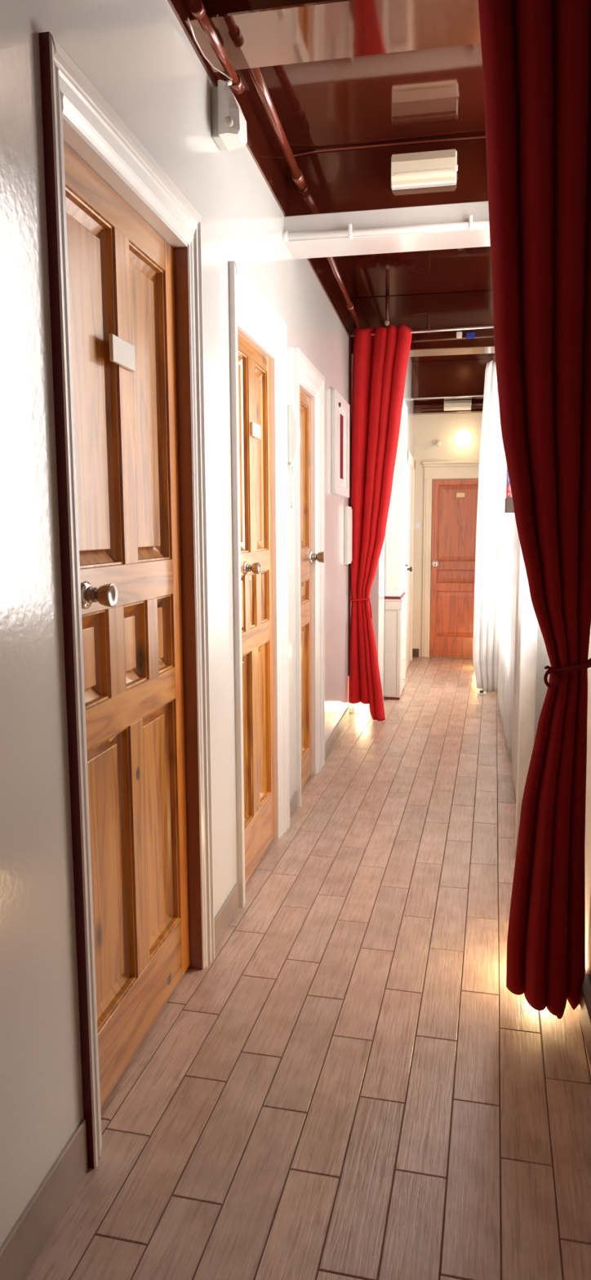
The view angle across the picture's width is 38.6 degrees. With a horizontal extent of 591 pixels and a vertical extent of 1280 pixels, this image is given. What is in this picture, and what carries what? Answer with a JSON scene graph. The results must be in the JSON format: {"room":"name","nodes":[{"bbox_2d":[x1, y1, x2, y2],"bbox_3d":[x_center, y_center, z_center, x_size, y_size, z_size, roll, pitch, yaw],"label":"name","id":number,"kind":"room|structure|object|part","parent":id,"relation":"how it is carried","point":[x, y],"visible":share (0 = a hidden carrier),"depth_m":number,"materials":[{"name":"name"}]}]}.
{"room":"hotel corridor","nodes":[
{"label":"hotel corridor","id":0,"kind":"room"},
{"bbox_2d":[0,0,349,1248],"bbox_3d":[-0.338,-0.446,2.549,0.160,2.860,6.550,1,8,11],"label":"wall","id":1,"kind":"structure","parent":0,"point":[137,54],"depth_m":1.60,"materials":[{"name":"white paint"}]},
{"bbox_2d":[0,1119,88,1279],"bbox_3d":[-0.651,1.193,0.638,0.008,0.115,2.287,1,8,11],"label":"baseboard","id":2,"kind":"structure","parent":1,"relation":"attached to","point":[20,1249],"depth_m":1.57,"materials":[{"name":"grey ceramic"}]},
{"bbox_2d":[38,31,214,1168],"bbox_3d":[-0.388,-0.039,2.058,0.113,2.182,0.887,1,8,11],"label":"door","id":3,"kind":"structure","parent":1,"relation":"in","point":[125,266],"depth_m":2.02,"materials":[{"name":"brown wood"}]},
{"bbox_3d":[-0.426,0.015,1.652,0.022,2.182,0.070,1,8,11],"label":"casing","id":4,"kind":"part","parent":3,"relation":"part of","materials":[{"name":"white paint"}]},
{"bbox_3d":[-0.448,-0.538,1.830,0.038,0.757,0.254,1,8,11],"label":"panel","id":5,"kind":"part","parent":3,"relation":"part of","materials":[{"name":"brown wood"}]},
{"bbox_3d":[-0.455,0.041,1.853,0.038,0.205,0.148,1,8,11],"label":"panel","id":6,"kind":"part","parent":3,"relation":"part of","materials":[{"name":"brown wood"}]},
{"bbox_3d":[-0.400,-0.095,1.779,0.034,0.050,0.050,1,8,11],"label":"knob","id":7,"kind":"part","parent":3,"relation":"part of","materials":[{"name":"metal"}]},
{"bbox_3d":[-0.443,0.547,1.973,0.038,0.653,0.254,1,8,11],"label":"panel","id":8,"kind":"part","parent":3,"relation":"part of","materials":[{"name":"brown wood"}]},
{"bbox_3d":[-0.419,-0.974,1.939,0.040,0.079,0.590,1,8,11],"label":"rail","id":9,"kind":"part","parent":3,"relation":"part of","materials":[{"name":"brown wood"}]},
{"bbox_3d":[-0.399,-0.661,1.946,0.009,0.059,0.134,1,8,11],"label":"number plate","id":10,"kind":"part","parent":3,"relation":"part of","materials":[{"name":"white plastic"}]},
{"bbox_3d":[-0.353,-1.070,1.914,0.024,0.100,0.887,1,8,11],"label":"head casing","id":11,"kind":"part","parent":3,"relation":"part of","materials":[{"name":"white paint"}]},
{"bbox_3d":[-0.415,-0.137,2.049,0.040,0.096,0.590,1,8,11],"label":"rail","id":12,"kind":"part","parent":3,"relation":"part of","materials":[{"name":"brown wood"}]},
{"bbox_3d":[-0.413,0.158,2.088,0.040,0.089,0.590,1,8,11],"label":"rail","id":13,"kind":"part","parent":3,"relation":"part of","materials":[{"name":"brown wood"}]},
{"bbox_3d":[-0.410,0.009,2.088,0.038,0.205,0.153,1,8,11],"label":"panel","id":14,"kind":"part","parent":3,"relation":"part of","materials":[{"name":"brown wood"}]},
{"bbox_3d":[-0.409,0.940,2.191,0.040,0.183,0.590,1,8,11],"label":"rail","id":15,"kind":"part","parent":3,"relation":"part of","materials":[{"name":"brown wood"}]},
{"bbox_3d":[-0.384,-0.582,2.158,0.038,0.757,0.251,1,8,11],"label":"panel","id":16,"kind":"part","parent":3,"relation":"part of","materials":[{"name":"brown wood"}]},
{"bbox_3d":[-0.379,0.504,2.301,0.038,0.653,0.251,1,8,11],"label":"panel","id":17,"kind":"part","parent":3,"relation":"part of","materials":[{"name":"brown wood"}]},
{"bbox_3d":[-0.370,-0.018,2.295,0.038,0.205,0.126,1,8,11],"label":"panel","id":18,"kind":"part","parent":3,"relation":"part of","materials":[{"name":"brown wood"}]},
{"bbox_3d":[-0.272,-0.090,2.447,0.022,2.182,0.072,1,8,11],"label":"casing","id":19,"kind":"part","parent":3,"relation":"part of","materials":[{"name":"white paint"}]},
{"bbox_2d":[189,0,244,93],"bbox_3d":[-0.217,-1.682,2.410,0.035,0.045,0.446,1,8,11],"label":"ceiling pipe","id":20,"kind":"object","parent":1,"relation":"attached to","point":[197,8],"visible":0.97,"depth_m":2.36,"materials":[{"name":"brown metal"}]},
{"bbox_2d":[186,17,232,79],"bbox_3d":[-0.242,-1.645,2.366,0.020,0.044,0.381,1,8,13],"label":"cable","id":21,"kind":"object","parent":20,"relation":"attached to","point":[189,23],"visible":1,"depth_m":2.34,"materials":[{"name":"plastic"}]},
{"bbox_2d":[213,882,239,949],"bbox_3d":[-0.234,0.916,2.792,0.008,0.095,0.340,1,8,11],"label":"baseboard","id":22,"kind":"structure","parent":1,"relation":"attached to","point":[230,907],"depth_m":2.80,"materials":[{"name":"grey ceramic"}]},
{"bbox_2d":[211,80,247,151],"bbox_3d":[-0.198,-1.571,2.498,0.090,0.178,0.124,1,8,11],"label":"sensor","id":23,"kind":"object","parent":1,"relation":"attached to","point":[228,122],"visible":1,"depth_m":2.47,"materials":[{"name":"grey plastic"}]},
{"bbox_2d":[167,0,350,337],"bbox_3d":[-0.267,-1.714,2.367,0.018,0.289,6.550,1,8,11],"label":"trim","id":24,"kind":"structure","parent":1,"relation":"attached to","point":[263,144],"depth_m":3.05,"materials":[{"name":"red paint"}]},
{"bbox_2d":[228,261,289,907],"bbox_3d":[-0.140,-0.188,3.242,0.103,2.165,0.837,1,8,11],"label":"door","id":25,"kind":"structure","parent":1,"relation":"in","point":[258,373],"depth_m":3.26,"materials":[{"name":"brown wood"}]},
{"bbox_3d":[-0.191,-0.138,2.865,0.022,2.165,0.070,1,8,11],"label":"casing","id":26,"kind":"part","parent":25,"relation":"part of","materials":[{"name":"white paint"}]},
{"bbox_3d":[-0.198,-0.128,3.013,0.022,0.203,0.066,1,8,11],"label":"panel","id":27,"kind":"part","parent":25,"relation":"part of","materials":[{"name":"brown wood"}]},
{"bbox_3d":[-0.200,-0.658,2.989,0.038,0.695,0.156,1,8,11],"label":"panel","id":28,"kind":"part","parent":25,"relation":"part of","materials":[{"name":"brown wood"}]},
{"bbox_3d":[-0.195,0.369,3.125,0.038,0.643,0.156,1,8,11],"label":"panel","id":29,"kind":"part","parent":25,"relation":"part of","materials":[{"name":"brown wood"}]},
{"bbox_3d":[-0.174,-1.052,3.089,0.040,0.059,0.462,1,8,11],"label":"rail","id":30,"kind":"part","parent":25,"relation":"part of","materials":[{"name":"brown wood"}]},
{"bbox_3d":[-0.174,-0.148,3.168,0.033,0.203,0.100,1,8,11],"label":"panel","id":31,"kind":"part","parent":25,"relation":"part of","materials":[{"name":"brown wood"}]},
{"bbox_3d":[-0.170,-0.294,3.189,0.040,0.080,0.462,1,8,11],"label":"rail","id":32,"kind":"part","parent":25,"relation":"part of","materials":[{"name":"brown wood"}]},
{"bbox_3d":[-0.169,-0.011,3.226,0.040,0.084,0.462,1,8,11],"label":"rail","id":33,"kind":"part","parent":25,"relation":"part of","materials":[{"name":"brown wood"}]},
{"bbox_3d":[-0.147,-0.775,3.126,0.009,0.050,0.120,1,8,11],"label":"number plate","id":34,"kind":"part","parent":25,"relation":"part of","materials":[{"name":"white plastic"}]},
{"bbox_3d":[-0.143,-0.257,3.019,0.028,0.042,0.042,1,8,11],"label":"knob","id":35,"kind":"part","parent":25,"relation":"part of","materials":[{"name":"metal"}]},
{"bbox_3d":[-0.165,0.773,3.330,0.040,0.213,0.462,1,8,11],"label":"rail","id":36,"kind":"part","parent":25,"relation":"part of","materials":[{"name":"brown wood"}]},
{"bbox_3d":[-0.123,-1.191,3.105,0.024,0.140,0.837,1,8,11],"label":"head casing","id":37,"kind":"part","parent":25,"relation":"part of","materials":[{"name":"white paint"}]},
{"bbox_3d":[-0.147,-0.695,3.264,0.038,0.695,0.203,1,8,11],"label":"panel","id":38,"kind":"part","parent":25,"relation":"part of","materials":[{"name":"brown wood"}]},
{"bbox_3d":[-0.142,0.332,3.400,0.038,0.643,0.203,1,8,11],"label":"panel","id":39,"kind":"part","parent":25,"relation":"part of","materials":[{"name":"brown wood"}]},
{"bbox_3d":[-0.138,-0.174,3.364,0.038,0.203,0.141,1,8,11],"label":"panel","id":40,"kind":"part","parent":25,"relation":"part of","materials":[{"name":"brown wood"}]},
{"bbox_3d":[-0.054,-0.231,3.570,0.022,2.165,0.155,1,8,11],"label":"casing","id":41,"kind":"part","parent":25,"relation":"part of","materials":[{"name":"white paint"}]},
{"bbox_2d":[247,67,306,190],"bbox_3d":[-0.059,-1.841,3.059,0.044,0.087,0.859,1,8,11],"label":"ceiling pipe","id":42,"kind":"object","parent":1,"relation":"attached to","point":[297,176],"visible":0.86,"depth_m":3.00,"materials":[{"name":"brown metal"}]},
{"bbox_2d":[289,790,297,819],"bbox_3d":[-0.019,0.774,3.897,0.008,0.085,0.260,1,8,11],"label":"baseboard","id":43,"kind":"structure","parent":1,"relation":"attached to","point":[293,802],"depth_m":3.93,"materials":[{"name":"grey ceramic"}]},
{"bbox_2d":[287,404,300,506],"bbox_3d":[-0.006,-0.796,3.671,0.056,0.433,0.120,1,8,11],"label":"intercom","id":44,"kind":"object","parent":1,"relation":"attached to","point":[293,423],"visible":0.97,"depth_m":3.62,"materials":[{"name":"grey plastic"}]},
{"bbox_3d":[-0.016,-0.667,3.686,0.015,0.174,0.060,1,8,11],"label":"cord","id":45,"kind":"part","parent":44,"relation":"part of","materials":[{"name":"white plastic"}]},
{"bbox_2d":[293,347,325,806],"bbox_3d":[0.066,-0.302,4.272,0.125,2.120,0.750,1,8,11],"label":"door","id":46,"kind":"structure","parent":1,"relation":"in","point":[309,382],"depth_m":4.37,"materials":[{"name":"brown wood"}]},
{"bbox_3d":[0.016,-0.257,3.933,0.022,2.120,0.060,1,8,11],"label":"casing","id":47,"kind":"part","parent":46,"relation":"part of","materials":[{"name":"white paint"}]},
{"bbox_3d":[0.015,-1.177,4.086,0.040,0.054,0.347,1,8,11],"label":"rail","id":48,"kind":"part","parent":46,"relation":"part of","materials":[{"name":"brown wood"}]},
{"bbox_3d":[0.019,-0.372,4.192,0.040,0.160,0.347,1,8,11],"label":"rail","id":49,"kind":"part","parent":46,"relation":"part of","materials":[{"name":"brown wood"}]},
{"bbox_3d":[0.020,-0.126,4.225,0.040,0.115,0.347,1,8,11],"label":"rail","id":50,"kind":"part","parent":46,"relation":"part of","materials":[{"name":"brown wood"}]},
{"bbox_3d":[0.029,-0.809,4.199,0.038,0.705,0.216,1,8,11],"label":"panel","id":51,"kind":"part","parent":46,"relation":"part of","materials":[{"name":"brown wood"}]},
{"bbox_3d":[0.033,-0.246,4.273,0.036,0.110,0.216,1,8,11],"label":"panel","id":52,"kind":"part","parent":46,"relation":"part of","materials":[{"name":"brown wood"}]},
{"bbox_3d":[0.024,0.671,4.330,0.040,0.153,0.347,1,8,11],"label":"rail","id":53,"kind":"part","parent":46,"relation":"part of","materials":[{"name":"brown wood"}]},
{"bbox_3d":[0.035,0.254,4.340,0.038,0.670,0.216,1,8,11],"label":"panel","id":54,"kind":"part","parent":46,"relation":"part of","materials":[{"name":"brown wood"}]},
{"bbox_3d":[0.077,-1.293,4.138,0.024,0.120,0.750,1,8,11],"label":"head casing","id":55,"kind":"part","parent":46,"relation":"part of","materials":[{"name":"white paint"}]},
{"bbox_3d":[0.133,-0.337,4.537,0.022,2.120,0.200,1,8,11],"label":"casing","id":56,"kind":"part","parent":46,"relation":"part of","materials":[{"name":"white paint"}]},
{"bbox_3d":[0.130,-0.428,4.371,0.040,0.059,0.059,1,8,11],"label":"knob","id":57,"kind":"part","parent":46,"relation":"part of","materials":[{"name":"metal"}]},
{"bbox_2d":[324,707,349,759],"bbox_3d":[0.261,0.585,5.338,0.008,0.080,1.160,1,8,11],"label":"baseboard","id":58,"kind":"structure","parent":1,"relation":"attached to","point":[330,743],"depth_m":5.31,"materials":[{"name":"grey ceramic"}]},
{"bbox_2d":[331,388,350,497],"bbox_3d":[0.286,-1.190,5.208,0.036,0.595,0.645,1,8,11],"label":"wall panel","id":59,"kind":"object","parent":1,"relation":"attached to","point":[340,408],"visible":1,"depth_m":5.14,"materials":[{"name":"white paint"}]},
{"bbox_2d":[204,0,480,70],"bbox_3d":[0.232,-1.813,2.418,1.275,0.110,0.285,1,8,11],"label":"ceiling panel","id":60,"kind":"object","parent":1,"relation":"attached to","point":[252,33],"depth_m":2.42,"materials":[{"name":"red paint"}]},
{"bbox_2d":[343,506,352,564],"bbox_3d":[0.350,-0.694,5.603,0.034,0.377,0.180,1,8,11],"label":"wall box","id":61,"kind":"object","parent":1,"relation":"attached to","point":[348,527],"visible":1,"depth_m":5.53,"materials":[{"name":"white paint"}]},
{"bbox_3d":[0.364,-0.694,5.603,0.006,0.347,0.145,1,8,11],"label":"lid","id":62,"kind":"part","parent":61,"relation":"part of","materials":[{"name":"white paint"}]},
{"bbox_2d":[347,337,351,675],"bbox_3d":[0.354,-0.877,5.753,0.047,2.270,0.040,1,8,11],"label":"trim","id":63,"kind":"structure","parent":1,"relation":"attached to","point":[350,339],"depth_m":5.69,"materials":[{"name":"red paint"}]},
{"bbox_2d":[284,133,488,216],"bbox_3d":[0.442,-1.887,3.508,1.275,0.250,0.215,1,8,11],"label":"ceiling panel","id":64,"kind":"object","parent":1,"relation":"attached to","point":[353,180],"depth_m":3.43,"materials":[{"name":"red paint"}]},
{"bbox_2d":[326,257,362,328],"bbox_3d":[0.246,-1.971,4.651,0.039,0.115,1.944,1,8,11],"label":"ceiling pipe","id":65,"kind":"object","parent":64,"relation":"attached to","point":[350,306],"visible":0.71,"depth_m":4.78,"materials":[{"name":"brown metal"}]},
{"bbox_2d":[293,135,485,156],"bbox_3d":[0.504,-1.978,3.363,1.104,0.025,0.015,1,8,11],"label":"cable","id":66,"kind":"object","parent":64,"relation":"attached to","point":[481,136],"visible":0.54,"depth_m":3.38,"materials":[{"name":"brown paint"}]},
{"bbox_2d":[284,200,490,259],"bbox_3d":[0.443,-1.711,3.531,1.275,0.105,0.225,1,8,11],"label":"ceiling beam","id":67,"kind":"structure","parent":1,"relation":"attached to","point":[454,212],"depth_m":3.47,"materials":[{"name":"white paint"}]},
{"bbox_2d":[282,214,489,241],"bbox_3d":[0.497,-1.659,3.393,1.115,0.053,0.042,1,8,11],"label":"pipe","id":68,"kind":"object","parent":67,"relation":"attached to","point":[350,232],"visible":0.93,"depth_m":3.41,"materials":[{"name":"white metal"}]},
{"bbox_2d":[350,325,493,337],"bbox_3d":[0.887,-2.007,5.484,1.150,0.053,0.033,1,8,11],"label":"curtain rod","id":69,"kind":"object","parent":1,"relation":"attached to","point":[484,326],"visible":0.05,"depth_m":5.46,"materials":[{"name":"metal"}]},
{"bbox_2d":[348,324,412,720],"bbox_3d":[0.564,-0.752,5.710,0.413,2.624,0.136,1,8,11],"label":"curtain","id":70,"kind":"object","parent":69,"relation":"hanging from","point":[380,360],"visible":0.99,"depth_m":5.64,"materials":[{"name":"red fabric"}]},
{"bbox_2d":[391,149,457,190],"bbox_3d":[0.509,-1.868,3.342,0.263,0.120,0.087,1,8,11],"label":"emergency light","id":71,"kind":"object","parent":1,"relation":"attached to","point":[437,168],"visible":1,"depth_m":3.31,"materials":[{"name":"white plastic"}]},
{"bbox_2d":[23,657,590,1279],"bbox_3d":[0.518,0.810,4.124,1.900,0.050,10.415,1,8,11],"label":"floor","id":72,"kind":"structure","parent":0,"point":[354,1085],"depth_m":2.08,"materials":[{"name":"brown wood"}]},
{"bbox_2d":[352,706,370,713],"bbox_3d":[0.483,0.502,6.034,0.146,0.045,0.045,1,8,11],"label":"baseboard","id":73,"kind":"structure","parent":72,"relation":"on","point":[355,709],"depth_m":6.03,"materials":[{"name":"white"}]},
{"bbox_2d":[383,591,407,699],"bbox_3d":[0.806,0.034,6.753,0.144,0.797,0.558,1,8,11],"label":"base cabinet","id":74,"kind":"object","parent":72,"relation":"on","point":[394,606],"visible":0.98,"depth_m":6.50,"materials":[{"name":"white paint"}]},
{"bbox_3d":[0.730,0.107,6.501,0.091,0.660,0.010,1,8,11],"label":"door","id":75,"kind":"part","parent":74,"relation":"part of","materials":[{"name":"white paint"}]},
{"bbox_3d":[0.799,-0.297,6.713,0.131,0.065,0.552,1,8,11],"label":"moulding","id":76,"kind":"part","parent":74,"relation":"part of","materials":[{"name":"white paint"}]},
{"bbox_2d":[384,593,407,601],"bbox_3d":[0.801,-0.338,6.706,0.137,0.018,0.554,1,8,11],"label":"countertop","id":77,"kind":"structure","parent":74,"relation":"on","point":[403,597],"depth_m":6.44,"materials":[{"name":"white paint"}]},
{"bbox_3d":[0.793,0.108,6.489,0.028,0.680,0.007,1,8,11],"label":"corner post","id":78,"kind":"part","parent":74,"relation":"part of","materials":[{"name":"white paint"}]},
{"bbox_3d":[0.862,0.310,6.793,0.004,0.120,0.430,1,8,11],"label":"drawer","id":79,"kind":"part","parent":74,"relation":"part of","materials":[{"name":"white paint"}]},
{"bbox_3d":[0.862,0.151,6.772,0.004,0.120,0.430,1,8,11],"label":"drawer","id":80,"kind":"part","parent":74,"relation":"part of","materials":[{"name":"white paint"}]},
{"bbox_3d":[0.861,-0.018,6.750,0.004,0.120,0.430,1,8,11],"label":"drawer","id":81,"kind":"part","parent":74,"relation":"part of","materials":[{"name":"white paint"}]},
{"bbox_3d":[0.860,-0.186,6.727,0.004,0.120,0.430,1,8,11],"label":"drawer","id":82,"kind":"part","parent":74,"relation":"part of","materials":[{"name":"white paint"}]},
{"bbox_2d":[477,689,486,694],"bbox_3d":[1.490,0.416,6.749,0.065,0.034,0.085,1,8,11],"label":"plug adapter","id":83,"kind":"object","parent":72,"relation":"on","point":[479,692],"visible":1,"depth_m":6.71,"materials":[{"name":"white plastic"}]},
{"bbox_2d":[347,354,385,700],"bbox_3d":[0.462,-0.962,6.434,0.450,2.860,1.050,1,8,11],"label":"wall","id":84,"kind":"structure","parent":0,"point":[377,595],"depth_m":6.08,"materials":[{"name":"white paint"}]},
{"bbox_2d":[347,697,369,713],"bbox_3d":[0.428,0.470,6.088,0.330,0.110,0.008,1,8,11],"label":"baseboard","id":85,"kind":"structure","parent":84,"relation":"attached to","point":[360,704],"depth_m":6.08,"materials":[{"name":"white paint"}]},
{"bbox_2d":[385,398,407,596],"bbox_3d":[0.796,-1.097,6.583,0.143,1.485,0.498,1,8,11],"label":"upper cabinet","id":86,"kind":"object","parent":84,"relation":"attached to","point":[395,531],"visible":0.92,"depth_m":6.39,"materials":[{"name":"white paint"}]},
{"bbox_3d":[0.846,-1.099,6.578,0.008,1.450,0.470,1,8,11],"label":"door","id":87,"kind":"part","parent":86,"relation":"part of","materials":[{"name":"white paint"}]},
{"bbox_2d":[408,312,429,333],"bbox_3d":[0.821,-2.102,5.614,0.138,0.131,0.008,1,8,11],"label":"cable","id":88,"kind":"object","parent":84,"relation":"attached to","point":[427,313],"visible":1,"depth_m":5.60,"materials":[{"name":"brown paint"}]},
{"bbox_2d":[350,290,494,356],"bbox_3d":[0.848,-2.130,5.732,1.325,0.355,0.230,1,8,11],"label":"trim","id":89,"kind":"structure","parent":84,"relation":"attached to","point":[466,308],"depth_m":5.61,"materials":[{"name":"red paint"}]},
{"bbox_2d":[456,331,462,338],"bbox_3d":[1.080,-2.012,5.571,0.037,0.040,0.025,1,8,11],"label":"connector","id":90,"kind":"object","parent":84,"relation":"attached to","point":[459,334],"visible":1,"depth_m":5.56,"materials":[{"name":"white plastic"}]},
{"bbox_2d":[466,332,475,338],"bbox_3d":[1.153,-2.003,5.557,0.055,0.037,0.028,1,8,11],"label":"connector","id":91,"kind":"object","parent":84,"relation":"attached to","point":[468,335],"visible":1,"depth_m":5.54,"materials":[{"name":"blue plastic"}]},
{"bbox_2d":[248,43,495,362],"bbox_3d":[0.522,-2.080,3.706,1.550,0.080,9.750,1,8,11],"label":"ceiling","id":92,"kind":"structure","parent":0,"point":[437,92],"depth_m":3.15,"materials":[{"name":"red paint"}]},
{"bbox_2d":[385,295,389,325],"bbox_3d":[0.611,-2.196,5.632,0.030,0.190,0.030,1,8,11],"label":"conduit","id":93,"kind":"object","parent":92,"relation":"attached to","point":[387,297],"visible":1,"depth_m":5.62,"materials":[{"name":"brown metal"}]},
{"bbox_2d":[403,356,413,456],"bbox_3d":[0.771,-1.146,7.814,0.532,2.860,1.800,1,8,11],"label":"wall","id":94,"kind":"structure","parent":0,"point":[407,391],"depth_m":7.69,"materials":[{"name":"white paint"}]},
{"bbox_2d":[404,448,415,679],"bbox_3d":[1.071,-0.706,7.834,0.070,1.980,1.200,1,8,11],"label":"door","id":95,"kind":"structure","parent":94,"relation":"in","point":[411,462],"depth_m":7.95,"materials":[{"name":"beige paint"}]},
{"bbox_2d":[413,413,482,657],"bbox_3d":[1.653,-1.241,8.503,1.200,2.860,0.100,1,8,11],"label":"wall","id":96,"kind":"structure","parent":0,"point":[444,428],"depth_m":8.42,"materials":[{"name":"beige paint"}]},
{"bbox_2d":[412,648,418,657],"bbox_3d":[1.231,0.133,8.711,0.083,0.085,0.010,1,8,11],"label":"baseboard","id":97,"kind":"structure","parent":96,"relation":"attached to","point":[415,651],"depth_m":8.70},
{"bbox_2d":[413,521,420,529],"bbox_3d":[1.232,-1.155,8.537,0.065,0.085,0.015,1,8,11],"label":"light switch","id":98,"kind":"object","parent":96,"relation":"attached to","point":[417,524],"visible":0.88,"depth_m":8.53,"materials":[{"name":"white plastic"}]},
{"bbox_2d":[433,440,441,446],"bbox_3d":[1.403,-1.945,8.361,0.058,0.065,0.104,-1,8,-8],"label":"sensor","id":99,"kind":"object","parent":96,"relation":"attached to","point":[436,442],"visible":1,"depth_m":8.33,"materials":[{"name":"beige plastic"}]},
{"bbox_2d":[413,398,483,414],"bbox_3d":[1.580,-2.432,8.243,0.843,0.420,0.115,1,8,11],"label":"trim","id":100,"kind":"structure","parent":96,"relation":"attached to","point":[433,406],"depth_m":8.25,"materials":[{"name":"red paint"}]},
{"bbox_2d":[421,460,479,657],"bbox_3d":[1.629,-0.790,8.469,0.737,1.975,0.092,1,8,11],"label":"door","id":101,"kind":"structure","parent":96,"relation":"in","point":[451,525],"depth_m":8.51,"materials":[{"name":"red wood"}]},
{"bbox_3d":[1.332,-0.716,8.568,0.081,1.805,0.030,1,8,11],"label":"casing","id":102,"kind":"part","parent":101,"relation":"part of","materials":[{"name":"beige paint"}]},
{"bbox_3d":[1.406,-0.763,8.499,0.060,0.060,0.060,1,8,11],"label":"knob","id":103,"kind":"part","parent":101,"relation":"part of","materials":[{"name":"silver metal"}]},
{"bbox_3d":[1.628,-1.687,8.372,0.737,0.172,0.050,1,8,11],"label":"head casing","id":104,"kind":"part","parent":101,"relation":"part of","materials":[{"name":"beige paint"}]},
{"bbox_3d":[1.640,0.072,8.618,0.417,0.205,0.022,1,8,11],"label":"rail","id":105,"kind":"part","parent":101,"relation":"part of","materials":[{"name":"red wood"}]},
{"bbox_3d":[1.638,-0.262,8.572,0.417,0.470,0.018,1,8,11],"label":"panel","id":106,"kind":"part","parent":101,"relation":"part of","materials":[{"name":"red wood"}]},
{"bbox_3d":[1.637,-0.535,8.538,0.417,0.080,0.022,1,8,11],"label":"rail","id":107,"kind":"part","parent":101,"relation":"part of","materials":[{"name":"red wood"}]},
{"bbox_3d":[1.635,-0.750,8.509,0.417,0.085,0.022,1,8,11],"label":"rail","id":108,"kind":"part","parent":101,"relation":"part of","materials":[{"name":"red wood"}]},
{"bbox_3d":[1.636,-0.641,8.522,0.417,0.135,0.018,1,8,11],"label":"panel","id":109,"kind":"part","parent":101,"relation":"part of","materials":[{"name":"red wood"}]},
{"bbox_3d":[1.633,-1.169,8.452,0.417,0.760,0.018,1,8,11],"label":"panel","id":110,"kind":"part","parent":101,"relation":"part of","materials":[{"name":"red wood"}]},
{"bbox_3d":[1.631,-1.571,8.401,0.417,0.050,0.022,1,8,11],"label":"rail","id":111,"kind":"part","parent":101,"relation":"part of","materials":[{"name":"red wood"}]},
{"bbox_3d":[1.643,-1.442,8.402,0.080,0.045,0.005,1,8,11],"label":"number plate","id":112,"kind":"part","parent":101,"relation":"part of","materials":[{"name":"gold metal"}]},
{"bbox_2d":[444,400,471,410],"bbox_3d":[1.570,-2.274,8.170,0.266,0.095,0.072,1,8,11],"label":"emergency light","id":113,"kind":"object","parent":96,"relation":"attached to","point":[449,405],"visible":1,"depth_m":8.15,"materials":[{"name":"white plastic"}]},
{"bbox_2d":[454,430,471,446],"bbox_3d":[1.641,-1.970,8.257,0.160,0.160,0.195,1,8,11],"label":"globe lamp","id":114,"kind":"object","parent":96,"relation":"attached to","point":[463,437],"visible":1,"depth_m":8.19,"materials":[{"name":"white glass"}]},
{"bbox_2d":[511,536,537,857],"bbox_3d":[1.046,-0.575,3.773,0.072,2.778,1.209,2,8,13],"label":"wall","id":115,"kind":"structure","parent":0,"point":[526,622],"depth_m":3.48,"materials":[{"name":"white paint"}]},
{"bbox_2d":[533,622,590,979],"bbox_3d":[1.192,-0.618,3.796,0.140,2.860,9.600,1,8,11],"label":"wall","id":116,"kind":"structure","parent":0,"point":[543,660],"depth_m":2.42,"materials":[{"name":"white paint"}]},
{"bbox_2d":[411,395,484,400],"bbox_3d":[1.496,-2.251,7.824,0.842,0.045,0.033,1,8,11],"label":"curtain rod","id":117,"kind":"object","parent":116,"relation":"attached to","point":[468,396],"visible":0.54,"depth_m":7.84,"materials":[{"name":"metal"}]},
{"bbox_2d":[411,358,495,400],"bbox_3d":[1.520,-2.438,7.928,0.843,0.325,0.200,1,8,11],"label":"trim","id":118,"kind":"structure","parent":116,"relation":"attached to","point":[456,377],"depth_m":7.85,"materials":[{"name":"red paint"}]},
{"bbox_2d":[472,360,504,692],"bbox_3d":[1.545,-0.865,6.653,0.246,2.575,0.072,1,8,11],"label":"curtain","id":119,"kind":"object","parent":116,"relation":"hanging from","point":[491,476],"visible":0.84,"depth_m":6.65,"materials":[{"name":"white fabric"}]},
{"bbox_2d":[497,453,518,755],"bbox_3d":[1.369,-0.659,5.369,0.047,2.512,1.570,1,8,11],"label":"curtain","id":120,"kind":"object","parent":116,"relation":"hanging from","point":[509,530],"visible":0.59,"depth_m":5.22,"materials":[{"name":"white fabric"}]},
{"bbox_2d":[504,466,514,512],"bbox_3d":[1.062,-0.880,4.136,0.055,0.508,0.090,1,8,11],"label":"banner","id":121,"kind":"object","parent":116,"relation":"attached to","point":[508,507],"visible":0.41,"depth_m":4.12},
{"bbox_3d":[1.057,-0.914,4.132,0.038,0.440,0.080,1,8,11],"label":"printed panel","id":122,"kind":"part","parent":121,"relation":"part of","materials":[{"name":"multicoloured paper"}]},
{"bbox_2d":[577,973,590,1064],"bbox_3d":[0.502,1.169,0.829,0.030,0.100,3.100,1,8,11],"label":"baseboard","id":123,"kind":"structure","parent":116,"relation":"attached to","point":[584,1008],"depth_m":2.21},
{"bbox_3d":[0.250,-1.672,2.072,1.105,0.040,0.040,1,8,11],"label":"curtain rod","id":124,"kind":"object","parent":116,"relation":"attached to","visible":0},
{"bbox_2d":[478,0,590,1018],"bbox_3d":[0.626,-0.353,2.174,0.380,2.725,0.173,1,8,11],"label":"curtain","id":125,"kind":"object","parent":124,"relation":"hanging from","point":[536,54],"visible":1,"depth_m":2.12,"materials":[{"name":"red fabric"}]}
]}

